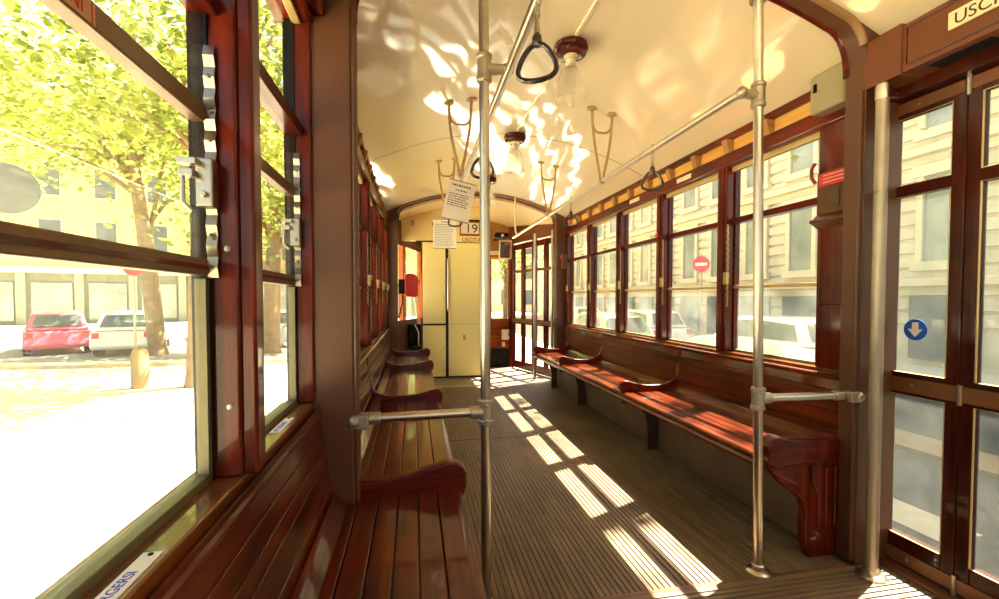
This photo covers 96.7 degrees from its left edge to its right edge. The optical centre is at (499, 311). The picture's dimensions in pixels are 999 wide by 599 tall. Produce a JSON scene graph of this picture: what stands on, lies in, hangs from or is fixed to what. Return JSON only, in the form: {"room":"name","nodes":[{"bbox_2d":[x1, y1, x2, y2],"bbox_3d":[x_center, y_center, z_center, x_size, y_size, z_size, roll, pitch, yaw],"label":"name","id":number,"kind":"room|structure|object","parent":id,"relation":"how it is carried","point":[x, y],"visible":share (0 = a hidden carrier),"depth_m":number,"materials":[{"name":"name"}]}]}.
{"room":"vehicle interior","nodes":[
{"label":"vehicle interior","id":0,"kind":"room"},
{"bbox_2d":[33,0,387,598],"bbox_3d":[-0.613,0.211,1.468,0.140,2.490,7.500,0,2,-11],"label":"wall","id":1,"kind":"structure","parent":0,"point":[243,448],"depth_m":0.78,"materials":[{"name":"brown wood"}]},
{"bbox_2d":[0,0,218,598],"bbox_3d":[-0.434,-0.277,0.415,0.050,1.170,0.695,0,2,-11],"label":"window","id":2,"kind":"structure","parent":1,"relation":"in","point":[196,102],"depth_m":0.69,"materials":[{"name":"brown wood"}]},
{"bbox_2d":[64,0,95,26],"bbox_3d":[-0.430,-0.324,0.405,0.002,0.025,0.175,0,2,-11],"label":"sticker","id":3,"kind":"object","parent":2,"relation":"attached to","point":[85,8],"visible":1,"depth_m":0.48,"materials":[{"name":"red"}]},
{"bbox_2d":[95,551,163,598],"bbox_3d":[-0.415,0.299,0.485,0.022,0.004,0.130,0,2,-11],"label":"plate","id":4,"kind":"object","parent":1,"relation":"on","point":[144,561],"visible":1,"depth_m":0.50,"materials":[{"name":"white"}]},
{"bbox_2d":[259,0,301,431],"bbox_3d":[-0.561,-0.297,1.075,0.050,1.170,0.480,0,2,-11],"label":"window","id":5,"kind":"structure","parent":1,"relation":"in","point":[272,100],"depth_m":1.29,"materials":[{"name":"brown wood"}]},
{"bbox_2d":[282,0,300,23],"bbox_3d":[-0.548,-0.857,1.061,0.025,0.050,0.480,0,2,-11],"label":"roller blind","id":6,"kind":"object","parent":5,"relation":"attached to","point":[290,8],"depth_m":1.25,"materials":[{"name":"fabric"}]},
{"bbox_2d":[269,418,293,433],"bbox_3d":[-0.536,0.281,1.097,0.022,0.004,0.130,0,2,-11],"label":"plate","id":7,"kind":"object","parent":1,"relation":"on","point":[286,421],"visible":1,"depth_m":1.09,"materials":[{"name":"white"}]},
{"bbox_2d":[358,170,371,346],"bbox_3d":[-0.823,-0.300,2.593,0.105,1.085,0.614,0,2,-11],"label":"window","id":8,"kind":"structure","parent":1,"relation":"in","point":[360,180],"depth_m":2.87,"materials":[{"name":"brown wood"}]},
{"bbox_2d":[358,170,362,183],"bbox_3d":[-0.837,-0.827,2.571,0.025,0.030,0.606,0,2,-11],"label":"roller blind","id":9,"kind":"object","parent":8,"relation":"attached to","point":[360,181],"depth_m":2.78,"materials":[{"name":"fabric"}]},
{"bbox_2d":[370,197,379,293],"bbox_3d":[-0.953,-0.320,3.270,0.105,1.085,0.614,0,2,-11],"label":"window","id":10,"kind":"structure","parent":1,"relation":"in","point":[371,202],"depth_m":3.55,"materials":[{"name":"brown wood"}]},
{"bbox_2d":[398,220,553,372],"bbox_3d":[-0.391,-0.214,6.016,2.247,2.330,1.389,0,2,-11],"label":"wall","id":11,"kind":"structure","parent":0,"point":[504,358],"depth_m":6.52,"materials":[{"name":"brown paint"}]},
{"bbox_2d":[398,273,417,317],"bbox_3d":[-1.142,-0.186,5.449,0.288,0.552,0.100,0,2,-11],"label":"ticket machine","id":12,"kind":"object","parent":11,"relation":"attached to","point":[408,286],"visible":0.96,"depth_m":5.41,"materials":[{"name":"red plastic"}]},
{"bbox_2d":[490,251,509,259],"bbox_3d":[0.007,-0.845,6.722,0.310,0.130,0.025,0,2,-11],"label":"sun visor","id":13,"kind":"object","parent":11,"relation":"attached to","point":[491,252],"visible":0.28,"depth_m":6.70,"materials":[{"name":"brown wood"}]},
{"bbox_2d":[493,232,508,240],"bbox_3d":[-0.013,-1.061,6.423,0.200,0.080,0.594,0,2,-11],"label":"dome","id":14,"kind":"object","parent":11,"relation":"attached to","point":[498,235],"visible":1,"depth_m":6.15,"materials":[{"name":"black plastic"}]},
{"bbox_2d":[501,329,508,339],"bbox_3d":[0.089,0.355,6.753,0.110,0.150,0.075,0,2,-11],"label":"control box","id":15,"kind":"object","parent":11,"relation":"attached to","point":[504,332],"visible":1,"depth_m":6.72,"materials":[{"name":"beige plastic"}]},
{"bbox_2d":[499,240,511,258],"bbox_3d":[0.049,-0.887,6.503,0.190,0.273,0.471,0,2,-11],"label":"mirror","id":16,"kind":"object","parent":11,"relation":"attached to","point":[505,246],"visible":1,"depth_m":6.31,"materials":[{"name":"grey mirror"}]},
{"bbox_2d":[512,243,522,368],"bbox_3d":[0.279,-0.070,6.587,0.040,1.830,0.293,-1,2,-27],"label":"door","id":17,"kind":"structure","parent":11,"relation":"in","point":[516,363],"depth_m":6.66,"materials":[{"name":"brown wood"}]},
{"bbox_2d":[522,241,531,371],"bbox_3d":[0.416,-0.063,6.323,0.040,1.830,0.293,-1,2,-27],"label":"door","id":18,"kind":"structure","parent":11,"relation":"in","point":[526,366],"depth_m":6.41,"materials":[{"name":"brown wood"}]},
{"bbox_2d":[536,239,544,375],"bbox_3d":[0.555,-0.055,6.054,0.040,1.830,0.293,-1,2,-27],"label":"door","id":19,"kind":"structure","parent":11,"relation":"in","point":[539,369],"depth_m":6.00,"materials":[{"name":"brown wood"}]},
{"bbox_2d":[545,237,550,376],"bbox_3d":[0.691,-0.047,5.790,0.040,1.830,0.293,-1,2,-27],"label":"door","id":20,"kind":"structure","parent":11,"relation":"in","point":[547,240],"depth_m":5.88,"materials":[{"name":"brown wood"}]},
{"bbox_2d":[357,0,948,239],"bbox_3d":[0.312,-1.162,2.343,2.260,0.406,8.950,0,2,-11],"label":"ceiling","id":21,"kind":"structure","parent":0,"point":[658,65],"depth_m":2.34,"materials":[{"name":"beige paint"}]},
{"bbox_2d":[435,157,457,203],"bbox_3d":[-0.452,-1.077,3.793,0.200,0.474,0.064,0,2,-11],"label":"hanger","id":22,"kind":"object","parent":21,"relation":"attached to","point":[453,158],"visible":0.73,"depth_m":3.78,"materials":[{"name":"paint"}]},
{"bbox_2d":[444,97,476,177],"bbox_3d":[-0.236,-1.044,2.664,0.200,0.474,0.064,0,2,-11],"label":"hanger","id":23,"kind":"object","parent":21,"relation":"attached to","point":[471,100],"visible":0.94,"depth_m":2.66,"materials":[{"name":"paint"}]},
{"bbox_2d":[462,0,543,181],"bbox_3d":[-0.032,-0.798,1.778,0.029,0.049,6.550,0,2,-11],"label":"rail","id":24,"kind":"object","parent":23,"relation":"hanging from","point":[529,19],"visible":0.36,"depth_m":1.41,"materials":[{"name":"metal"}]},
{"bbox_2d":[441,164,475,223],"bbox_3d":[-0.228,-0.657,2.488,0.198,0.335,0.015,0,2,-11],"label":"notice","id":25,"kind":"object","parent":24,"relation":"hanging from","point":[459,197],"visible":1,"depth_m":2.48,"materials":[{"name":"paper"}]},
{"bbox_2d":[470,157,494,178],"bbox_3d":[-0.078,-0.718,2.021,0.107,0.232,0.045,0,2,-15],"label":"handle","id":26,"kind":"object","parent":24,"relation":"hanging from","point":[477,159],"visible":0.41,"depth_m":2.02,"materials":[{"name":"plastic"}]},
{"bbox_2d":[532,32,541,47],"bbox_3d":[0.095,-0.683,1.118,0.026,0.032,0.025,1,2,19],"label":"socket","id":27,"kind":"object","parent":24,"relation":"attached to","point":[537,37],"depth_m":1.11,"materials":[{"name":"plastic"}]},
{"bbox_2d":[516,0,558,83],"bbox_3d":[0.095,-0.692,1.118,0.107,0.232,0.045,0,2,1],"label":"handle","id":28,"kind":"object","parent":24,"relation":"hanging from","point":[537,42],"visible":0.98,"depth_m":1.11,"materials":[{"name":"plastic"}]},
{"bbox_2d":[504,132,525,169],"bbox_3d":[0.117,-1.193,3.359,0.170,0.266,0.170,0,2,-11],"label":"ceiling lamp","id":29,"kind":"object","parent":21,"relation":"attached to","point":[514,139],"visible":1,"depth_m":3.31,"materials":[{"name":"brown wood"}]},
{"bbox_2d":[511,141,518,149],"bbox_3d":[0.117,-1.250,3.357,0.068,0.056,0.068,0,2,-11],"label":"socket","id":30,"kind":"object","parent":29,"relation":"attached to","point":[514,144],"depth_m":3.34,"materials":[{"name":"ceramic"}]},
{"bbox_2d":[514,197,517,234],"bbox_3d":[0.198,-1.090,5.123,0.028,0.425,0.087,1,2,26],"label":"rail","id":31,"kind":"object","parent":21,"relation":"hanging from","point":[515,197],"visible":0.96,"depth_m":5.09,"materials":[{"name":"beige metal"}]},
{"bbox_2d":[538,161,558,216],"bbox_3d":[0.437,-1.087,3.963,0.200,0.483,0.064,0,2,-11],"label":"hanger","id":32,"kind":"object","parent":21,"relation":"attached to","point":[539,162],"visible":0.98,"depth_m":3.96,"materials":[{"name":"paint"}]},
{"bbox_2d":[512,92,738,238],"bbox_3d":[0.527,-0.850,3.524,0.029,0.049,3.830,0,2,-11],"label":"rail","id":33,"kind":"object","parent":32,"relation":"hanging from","point":[730,99],"visible":0.84,"depth_m":2.20,"materials":[{"name":"metal"}]},
{"bbox_2d":[563,197,577,227],"bbox_3d":[0.549,-0.760,3.413,0.107,0.232,0.045,0,2,-4],"label":"handle","id":34,"kind":"object","parent":33,"relation":"hanging from","point":[570,212],"visible":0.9,"depth_m":3.41,"materials":[{"name":"plastic"}]},
{"bbox_2d":[640,144,663,190],"bbox_3d":[0.773,-0.725,2.245,0.107,0.232,0.045,0,2,1],"label":"handle","id":35,"kind":"object","parent":33,"relation":"hanging from","point":[652,168],"visible":0.98,"depth_m":2.24,"materials":[{"name":"plastic"}]},
{"bbox_2d":[553,36,588,101],"bbox_3d":[0.347,-1.158,2.161,0.170,0.266,0.170,0,2,-11],"label":"ceiling lamp","id":36,"kind":"object","parent":21,"relation":"attached to","point":[569,50],"visible":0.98,"depth_m":2.12,"materials":[{"name":"brown wood"}]},
{"bbox_2d":[564,52,577,68],"bbox_3d":[0.347,-1.215,2.159,0.068,0.056,0.068,0,2,-11],"label":"socket","id":37,"kind":"object","parent":36,"relation":"attached to","point":[570,58],"depth_m":2.14,"materials":[{"name":"ceramic"}]},
{"bbox_2d":[587,106,616,184],"bbox_3d":[0.653,-1.054,2.834,0.200,0.483,0.064,0,2,-11],"label":"hanger","id":38,"kind":"object","parent":21,"relation":"attached to","point":[589,108],"visible":0.97,"depth_m":2.83,"materials":[{"name":"paint"}]},
{"bbox_2d":[434,367,938,598],"bbox_3d":[0.341,1.018,2.408,2.337,0.082,8.940,0,2,-11],"label":"floor","id":39,"kind":"structure","parent":0,"point":[581,508],"depth_m":2.11,"materials":[{"name":"brown wood"}]},
{"bbox_2d":[149,328,486,598],"bbox_3d":[-0.388,0.641,1.697,0.465,0.718,6.640,0,2,-11],"label":"bench","id":40,"kind":"object","parent":39,"relation":"on","point":[287,535],"visible":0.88,"depth_m":1.10,"materials":[{"name":"brown wood"}]},
{"bbox_2d":[409,324,421,350],"bbox_3d":[-1.121,0.522,5.913,0.165,0.705,0.218,0,2,-11],"label":"seat","id":41,"kind":"object","parent":39,"relation":"on","point":[415,343],"visible":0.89,"depth_m":5.95,"materials":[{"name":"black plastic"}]},
{"bbox_2d":[348,0,513,598],"bbox_3d":[-0.211,-0.093,1.430,0.533,2.199,0.088,0,2,-14],"label":"pole","id":42,"kind":"object","parent":39,"relation":"on","point":[486,69],"visible":0.89,"depth_m":1.45,"materials":[{"name":"metal"}]},
{"bbox_2d":[401,208,479,377],"bbox_3d":[-0.743,-0.247,5.802,1.065,2.250,0.114,0,2,-11],"label":"wall","id":43,"kind":"structure","parent":39,"relation":"on","point":[450,277],"depth_m":5.83,"materials":[{"name":"beige paint"}]},
{"bbox_2d":[433,218,455,248],"bbox_3d":[-0.440,-0.679,3.568,0.185,0.355,0.015,0,2,-11],"label":"notice","id":44,"kind":"object","parent":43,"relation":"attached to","point":[444,236],"visible":0.97,"depth_m":3.56,"materials":[{"name":"white paper"}]},
{"bbox_2d":[460,221,479,235],"bbox_3d":[-0.384,-1.083,5.817,0.275,0.190,0.028,0,2,-11],"label":"number sign","id":45,"kind":"object","parent":43,"relation":"attached to","point":[472,228],"visible":0.91,"depth_m":5.81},
{"bbox_2d":[386,192,567,350],"bbox_3d":[-0.242,-0.264,5.262,2.240,2.315,0.136,0,2,-11],"label":"arch","id":46,"kind":"object","parent":39,"relation":"on","point":[559,328],"visible":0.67,"depth_m":5.26,"materials":[{"name":"brown paint"}]},
{"bbox_2d":[531,233,537,380],"bbox_3d":[0.444,-0.048,5.604,0.100,1.857,0.098,0,2,-11],"label":"pole","id":47,"kind":"object","parent":39,"relation":"on","point":[534,234],"visible":1,"depth_m":5.58,"materials":[{"name":"metal"}]},
{"bbox_2d":[549,230,553,380],"bbox_3d":[0.662,-0.067,5.585,0.080,1.897,0.079,0,2,-11],"label":"pole","id":48,"kind":"object","parent":39,"relation":"on","point":[552,231],"visible":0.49,"depth_m":5.56,"materials":[{"name":"metal"}]},
{"bbox_2d":[311,0,902,564],"bbox_3d":[0.458,-0.155,1.611,2.240,2.315,0.179,0,2,-11],"label":"arch","id":49,"kind":"object","parent":39,"relation":"on","point":[333,34],"visible":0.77,"depth_m":1.66,"materials":[{"name":"brown paint"}]},
{"bbox_2d":[532,326,838,556],"bbox_3d":[0.931,0.587,3.516,0.465,0.718,3.560,0,2,-11],"label":"bench","id":50,"kind":"object","parent":39,"relation":"on","point":[696,411],"visible":0.95,"depth_m":2.42,"materials":[{"name":"brown wood"}]},
{"bbox_2d":[736,0,864,578],"bbox_3d":[1.140,-0.101,1.689,0.547,2.199,0.088,0,2,-7],"label":"pole","id":51,"kind":"object","parent":39,"relation":"on","point":[756,94],"visible":1,"depth_m":1.66,"materials":[{"name":"metal"}]},
{"bbox_2d":[855,82,898,583],"bbox_3d":[1.403,0.085,1.651,0.096,1.830,0.096,0,2,-11],"label":"pole","id":52,"kind":"object","parent":39,"relation":"on","point":[869,571],"visible":1,"depth_m":1.64,"materials":[{"name":"metal"}]},
{"bbox_2d":[565,91,844,383],"bbox_3d":[1.521,0.194,1.876,0.115,2.500,7.500,0,2,-11],"label":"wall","id":53,"kind":"structure","parent":0,"point":[792,121],"depth_m":2.62,"materials":[{"name":"brown wood"}]},
{"bbox_2d":[560,254,566,268],"bbox_3d":[0.770,-0.599,5.348,0.070,0.180,0.065,0,2,-11],"label":"lever","id":54,"kind":"object","parent":53,"relation":"attached to","point":[563,257],"visible":1,"depth_m":5.32,"materials":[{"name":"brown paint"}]},
{"bbox_2d":[566,227,586,326],"bbox_3d":[0.894,-0.372,5.029,0.105,1.085,0.616,0,2,-11],"label":"window","id":55,"kind":"structure","parent":53,"relation":"in","point":[572,260],"depth_m":5.31,"materials":[{"name":"brown wood"}]},
{"bbox_2d":[570,227,586,236],"bbox_3d":[0.910,-0.899,5.012,0.025,0.030,0.608,0,2,-11],"label":"roller blind","id":56,"kind":"object","parent":55,"relation":"attached to","point":[584,229],"depth_m":5.04,"materials":[{"name":"fabric"}]},
{"bbox_2d":[588,215,615,330],"bbox_3d":[1.024,-0.352,4.351,0.105,1.085,0.614,0,2,-11],"label":"window","id":57,"kind":"structure","parent":53,"relation":"in","point":[613,250],"depth_m":4.63,"materials":[{"name":"brown wood"}]},
{"bbox_2d":[593,215,615,227],"bbox_3d":[1.040,-0.879,4.334,0.025,0.030,0.606,0,2,-11],"label":"roller blind","id":58,"kind":"object","parent":57,"relation":"attached to","point":[596,225],"depth_m":4.34,"materials":[{"name":"fabric"}]},
{"bbox_2d":[618,198,656,337],"bbox_3d":[1.154,-0.332,3.673,0.105,1.085,0.614,0,2,-11],"label":"window","id":59,"kind":"structure","parent":53,"relation":"in","point":[627,246],"depth_m":3.95,"materials":[{"name":"brown wood"}]},
{"bbox_2d":[623,198,656,214],"bbox_3d":[1.169,-0.859,3.657,0.025,0.030,0.606,0,2,-11],"label":"roller blind","id":60,"kind":"object","parent":59,"relation":"attached to","point":[654,201],"depth_m":3.65,"materials":[{"name":"fabric"}]},
{"bbox_2d":[659,173,717,347],"bbox_3d":[1.284,-0.311,2.996,0.105,1.085,0.614,0,2,-11],"label":"window","id":61,"kind":"structure","parent":53,"relation":"in","point":[713,226],"depth_m":3.23,"materials":[{"name":"brown wood"}]},
{"bbox_2d":[666,173,717,197],"bbox_3d":[1.299,-0.839,2.979,0.025,0.030,0.606,0,2,-11],"label":"roller blind","id":62,"kind":"object","parent":61,"relation":"attached to","point":[714,177],"depth_m":2.96,"materials":[{"name":"fabric"}]},
{"bbox_2d":[723,131,819,364],"bbox_3d":[1.413,-0.291,2.322,0.105,1.085,0.606,0,2,-11],"label":"window","id":63,"kind":"structure","parent":53,"relation":"in","point":[737,220],"depth_m":2.51,"materials":[{"name":"brown wood"}]},
{"bbox_2d":[732,131,819,171],"bbox_3d":[1.428,-0.819,2.306,0.025,0.030,0.598,0,2,-11],"label":"roller blind","id":64,"kind":"object","parent":63,"relation":"attached to","point":[814,137],"depth_m":2.24,"materials":[{"name":"fabric"}]},
{"bbox_2d":[809,163,843,230],"bbox_3d":[1.440,-0.507,1.928,0.066,0.317,0.185,0,2,-11],"label":"box","id":65,"kind":"object","parent":53,"relation":"attached to","point":[830,184],"visible":0.66,"depth_m":1.94,"materials":[{"name":"brown paint"}]},
{"bbox_2d":[809,211,842,230],"bbox_3d":[1.441,-0.388,1.925,0.066,0.078,0.170,0,2,-11],"label":"hood","id":66,"kind":"object","parent":65,"relation":"attached to","point":[831,219],"depth_m":1.93,"materials":[{"name":"brown paint"}]},
{"bbox_2d":[810,62,845,116],"bbox_3d":[1.431,-0.952,1.906,0.082,0.170,0.170,0,2,-11],"label":"equipment box","id":67,"kind":"object","parent":53,"relation":"attached to","point":[828,88],"visible":0.68,"depth_m":1.89,"materials":[{"name":"grey plastic"}]},
{"bbox_2d":[886,74,972,595],"bbox_3d":[1.571,0.090,1.671,0.047,1.790,0.312,0,2,-11],"label":"door","id":68,"kind":"structure","parent":53,"relation":"in","point":[937,566],"depth_m":1.56,"materials":[{"name":"brown wood"}]},
{"bbox_2d":[904,319,926,339],"bbox_3d":[1.569,0.070,1.676,0.002,0.080,0.080,0,2,-11],"label":"sticker","id":69,"kind":"object","parent":68,"relation":"attached to","point":[915,329],"visible":1,"depth_m":1.67,"materials":[{"name":"blue plastic"}]},
{"bbox_2d":[865,0,998,598],"bbox_3d":[1.635,0.003,1.092,0.238,2.130,1.570,0,2,-11],"label":"door frame","id":70,"kind":"structure","parent":53,"relation":"attached to","point":[904,54],"depth_m":1.53,"materials":[{"name":"brown paint"}]},
{"bbox_2d":[928,37,998,67],"bbox_3d":[1.511,-0.838,1.441,0.060,0.004,0.170,0,2,-11],"label":"air vent","id":71,"kind":"object","parent":53,"relation":"attached to","point":[984,43],"depth_m":1.43,"materials":[{"name":"wood"}]},
{"bbox_2d":[948,0,998,30],"bbox_3d":[1.475,-0.926,1.284,0.009,0.056,0.300,0,2,-11],"label":"exit sign","id":72,"kind":"object","parent":53,"relation":"attached to","point":[973,9],"visible":1,"depth_m":1.37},
{"bbox_2d":[954,65,998,598],"bbox_3d":[1.627,0.099,1.377,0.047,1.790,0.313,0,2,-11],"label":"door","id":73,"kind":"structure","parent":53,"relation":"in","point":[972,583],"depth_m":1.50,"materials":[{"name":"brown wood"}]},
{"label":"outside","id":74,"kind":"structure","parent":0,"visible":0},
{"bbox_2d":[0,317,415,598],"bbox_3d":[-33.576,1.485,19.079,61.200,0.300,110.000,0,2,-11],"label":"ground","id":75,"kind":"structure","parent":74,"point":[84,452],"depth_m":5.36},
{"bbox_2d":[0,162,41,213],"bbox_3d":[-6.077,-0.026,5.077,0.074,3.550,1.230,2,2,42],"label":"street sign","id":76,"kind":"object","parent":75,"relation":"on","point":[20,192],"visible":1,"depth_m":5.31,"materials":[{"name":"metal"}]},
{"bbox_2d":[0,49,91,200],"bbox_3d":[-20.408,-4.770,16.188,9.604,12.476,12.132,-1,2,-38],"label":"street tree","id":77,"kind":"object","parent":75,"relation":"on","point":[20,152],"visible":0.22,"depth_m":17.82,"materials":[{"name":"green plant"}]},
{"bbox_2d":[0,0,166,167],"bbox_3d":[-10.284,-3.624,6.502,8.891,10.759,7.688,1,2,18],"label":"street tree","id":78,"kind":"object","parent":75,"relation":"on","point":[14,7],"visible":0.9,"depth_m":7.68,"materials":[{"name":"green plant"}]},
{"bbox_2d":[0,0,277,355],"bbox_3d":[-12.168,-4.392,14.830,9.854,11.801,8.864,1,2,27],"label":"street tree","id":79,"kind":"object","parent":75,"relation":"on","point":[152,302],"visible":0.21,"depth_m":14.51,"materials":[{"name":"green plant"}]},
{"bbox_2d":[130,347,149,388],"bbox_3d":[-7.591,1.192,9.379,0.320,0.860,0.320,0,2,-11],"label":"bollard","id":80,"kind":"object","parent":75,"relation":"on","point":[139,357],"visible":1,"depth_m":9.27,"materials":[{"name":"stone"}]},
{"bbox_2d":[0,0,283,387],"bbox_3d":[-5.944,-3.401,9.745,6.755,10.120,7.612,1,2,20],"label":"street tree","id":81,"kind":"object","parent":75,"relation":"on","point":[147,36],"visible":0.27,"depth_m":8.56,"materials":[{"name":"green plant"}]},
{"bbox_2d":[0,357,286,369],"bbox_3d":[-23.492,1.554,10.011,37.600,0.100,0.600,0,2,-11],"label":"kerb","id":82,"kind":"object","parent":75,"relation":"on","point":[180,362],"depth_m":12.21,"materials":[{"name":"concrete"}]},
{"bbox_2d":[0,78,416,324],"bbox_3d":[-41.354,-7.559,32.222,71.001,17.000,10.400,-1,2,-29],"label":"building","id":83,"kind":"structure","parent":75,"relation":"on","point":[27,286],"depth_m":32.86,"materials":[{"name":"paint"}]},
{"bbox_2d":[35,109,57,138],"bbox_3d":[-32.172,-13.292,31.548,1.160,2.100,0.060,-1,2,-29],"label":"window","id":84,"kind":"structure","parent":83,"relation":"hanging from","point":[41,134],"depth_m":31.46,"materials":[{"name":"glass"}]},
{"bbox_2d":[37,163,59,194],"bbox_3d":[-32.172,-9.393,31.664,1.160,2.100,0.060,-1,2,-29],"label":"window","id":85,"kind":"structure","parent":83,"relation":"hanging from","point":[49,190],"depth_m":31.71,"materials":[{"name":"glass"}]},
{"bbox_2d":[38,219,60,231],"bbox_3d":[-32.172,-5.495,31.779,1.160,2.100,0.060,-1,2,-29],"label":"window","id":86,"kind":"structure","parent":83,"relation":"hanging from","point":[51,224],"depth_m":31.76,"materials":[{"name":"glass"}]},
{"bbox_2d":[94,170,114,199],"bbox_3d":[-29.457,-9.438,33.158,1.160,2.100,0.060,-1,2,-29],"label":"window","id":87,"kind":"structure","parent":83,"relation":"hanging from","point":[101,190],"depth_m":33.09,"materials":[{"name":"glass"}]},
{"bbox_2d":[96,223,116,241],"bbox_3d":[-29.457,-5.540,33.274,1.160,2.100,0.060,-1,2,-29],"label":"window","id":88,"kind":"structure","parent":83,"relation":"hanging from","point":[103,233],"depth_m":33.24,"materials":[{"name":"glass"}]},
{"bbox_2d":[147,175,165,202],"bbox_3d":[-26.741,-9.482,34.653,1.160,2.100,0.060,-1,2,-29],"label":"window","id":89,"kind":"structure","parent":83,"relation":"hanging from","point":[150,199],"depth_m":34.52,"materials":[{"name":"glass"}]},
{"bbox_2d":[152,226,166,251],"bbox_3d":[-26.741,-5.584,34.768,1.160,2.100,0.060,-1,2,-29],"label":"window","id":90,"kind":"structure","parent":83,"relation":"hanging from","point":[159,245],"depth_m":34.81,"materials":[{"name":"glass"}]},
{"bbox_2d":[39,100,409,353],"bbox_3d":[-7.583,-3.200,15.411,9.355,9.382,11.660,2,2,45],"label":"street tree","id":91,"kind":"object","parent":75,"relation":"on","point":[272,216],"visible":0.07,"depth_m":15.10,"materials":[{"name":"green plant"}]},
{"bbox_2d":[273,163,416,271],"bbox_3d":[-7.179,-3.679,22.038,9.496,9.947,7.916,0,2,2],"label":"street tree","id":92,"kind":"object","parent":75,"relation":"on","point":[407,252],"visible":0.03,"depth_m":23.40,"materials":[{"name":"green plant"}]},
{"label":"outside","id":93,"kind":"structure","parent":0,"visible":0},
{"bbox_2d":[0,337,286,363],"bbox_3d":[-24.343,1.451,14.989,37.800,0.010,9.500,0,2,-11],"label":"strip","id":94,"kind":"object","parent":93,"point":[10,350],"depth_m":14.86,"materials":[{"name":"white concrete"}]},
{"bbox_2d":[21,310,91,355],"bbox_3d":[-15.875,0.703,15.929,3.893,1.450,1.700,2,2,44],"label":"car","id":95,"kind":"object","parent":94,"relation":"on","point":[55,329],"visible":0.89,"depth_m":14.69,"materials":[{"name":"paint"}]},
{"bbox_2d":[89,310,171,355],"bbox_3d":[-13.147,0.699,16.045,1.700,1.450,3.893,-1,2,-29],"label":"car","id":96,"kind":"object","parent":94,"relation":"on","point":[113,329],"visible":0.6,"depth_m":14.48,"materials":[{"name":"paint"}]},
{"bbox_2d":[123,269,143,348],"bbox_3d":[-11.298,-0.108,13.745,0.540,3.200,0.086,-1,2,-41],"label":"street sign","id":97,"kind":"object","parent":94,"relation":"on","point":[133,273],"visible":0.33,"depth_m":13.73,"materials":[{"name":"metal"}]},
{"bbox_2d":[280,309,286,341],"bbox_3d":[-9.543,0.643,17.956,1.700,1.450,3.893,-1,2,-39],"label":"car","id":98,"kind":"object","parent":94,"relation":"on","point":[283,333],"visible":0.02,"depth_m":16.74,"materials":[{"name":"paint"}]},
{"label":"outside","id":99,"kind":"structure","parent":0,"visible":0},
{"bbox_2d":[492,311,998,384],"bbox_3d":[7.731,1.191,21.888,3.000,0.120,80.000,0,2,-11],"label":"sidewalk","id":100,"kind":"structure","parent":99,"point":[929,370],"depth_m":11.06,"materials":[{"name":"beige concrete"}]},
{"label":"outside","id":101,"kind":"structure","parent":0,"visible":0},
{"bbox_2d":[526,312,998,578],"bbox_3d":[25.354,1.150,30.355,58.800,0.300,110.000,0,2,-11],"label":"street","id":102,"kind":"structure","parent":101,"point":[917,478],"depth_m":4.68,"materials":[{"name":"grey asphalt"}]},
{"bbox_2d":[492,241,539,311],"bbox_3d":[-1.220,-5.523,64.742,22.000,11.000,8.100,0,2,-11],"label":"building","id":103,"kind":"structure","parent":102,"relation":"on","point":[497,289],"depth_m":61.50,"materials":[{"name":"stone"}]},
{"bbox_2d":[492,241,549,318],"bbox_3d":[0.465,-4.089,40.680,9.641,9.661,10.153,0,2,-11],"label":"street tree","id":104,"kind":"object","parent":102,"relation":"on","point":[503,263],"visible":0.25,"depth_m":40.61,"materials":[{"name":"green plant"}]},
{"bbox_2d":[538,88,998,374],"bbox_3d":[12.559,-7.067,21.549,7.150,16.650,54.000,0,2,-11],"label":"stone building","id":105,"kind":"structure","parent":102,"relation":"on","point":[789,240],"depth_m":15.46,"materials":[{"name":"stone"}]},
{"bbox_2d":[893,498,983,541],"bbox_3d":[3.463,1.766,4.434,0.450,0.006,1.900,0,2,-11],"label":"road marking","id":106,"kind":"object","parent":102,"relation":"on","point":[925,523],"visible":0.29,"depth_m":3.80,"materials":[{"name":"paint"}]},
{"bbox_2d":[895,428,998,478],"bbox_3d":[6.425,1.868,0.267,0.700,0.050,18.000,0,2,-11],"label":"kerb","id":107,"kind":"object","parent":102,"relation":"on","point":[921,445],"depth_m":5.44,"materials":[{"name":"beige stone"}]},
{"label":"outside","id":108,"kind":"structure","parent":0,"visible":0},
{"bbox_2d":[492,312,550,369],"bbox_3d":[-0.790,0.856,35.016,8.800,0.012,51.000,0,2,-11],"label":"street","id":109,"kind":"structure","parent":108,"point":[494,315],"depth_m":20.22,"materials":[{"name":"white asphalt"}]},
{"bbox_2d":[574,306,599,318],"bbox_3d":[4.322,0.440,24.782,1.700,1.450,4.093,0,2,-11],"label":"car","id":110,"kind":"object","parent":109,"relation":"on","point":[577,309],"visible":0.03,"depth_m":23.20,"materials":[{"name":"paint"}]},
{"bbox_2d":[574,312,651,334],"bbox_3d":[3.275,0.751,14.302,1.700,1.450,4.193,0,2,-11],"label":"car","id":111,"kind":"object","parent":109,"relation":"on","point":[636,323],"visible":0.06,"depth_m":12.72,"materials":[{"name":"paint"}]},
{"bbox_2d":[628,309,692,340],"bbox_3d":[5.676,0.650,17.713,1.700,1.450,4.193,0,2,-13],"label":"car","id":112,"kind":"object","parent":109,"relation":"on","point":[679,330],"visible":0.22,"depth_m":16.00,"materials":[{"name":"paint"}]},
{"bbox_2d":[693,254,709,335],"bbox_3d":[6.883,-0.251,15.184,0.540,3.400,0.087,1,2,27],"label":"street sign","id":113,"kind":"object","parent":109,"relation":"on","point":[701,264],"visible":0.91,"depth_m":15.15,"materials":[{"name":"metal"}]},
{"bbox_2d":[688,315,815,360],"bbox_3d":[6.879,0.836,11.430,1.700,1.450,4.293,0,2,-13],"label":"car","id":114,"kind":"object","parent":109,"relation":"on","point":[783,335],"visible":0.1,"depth_m":10.18,"materials":[{"name":"paint"}]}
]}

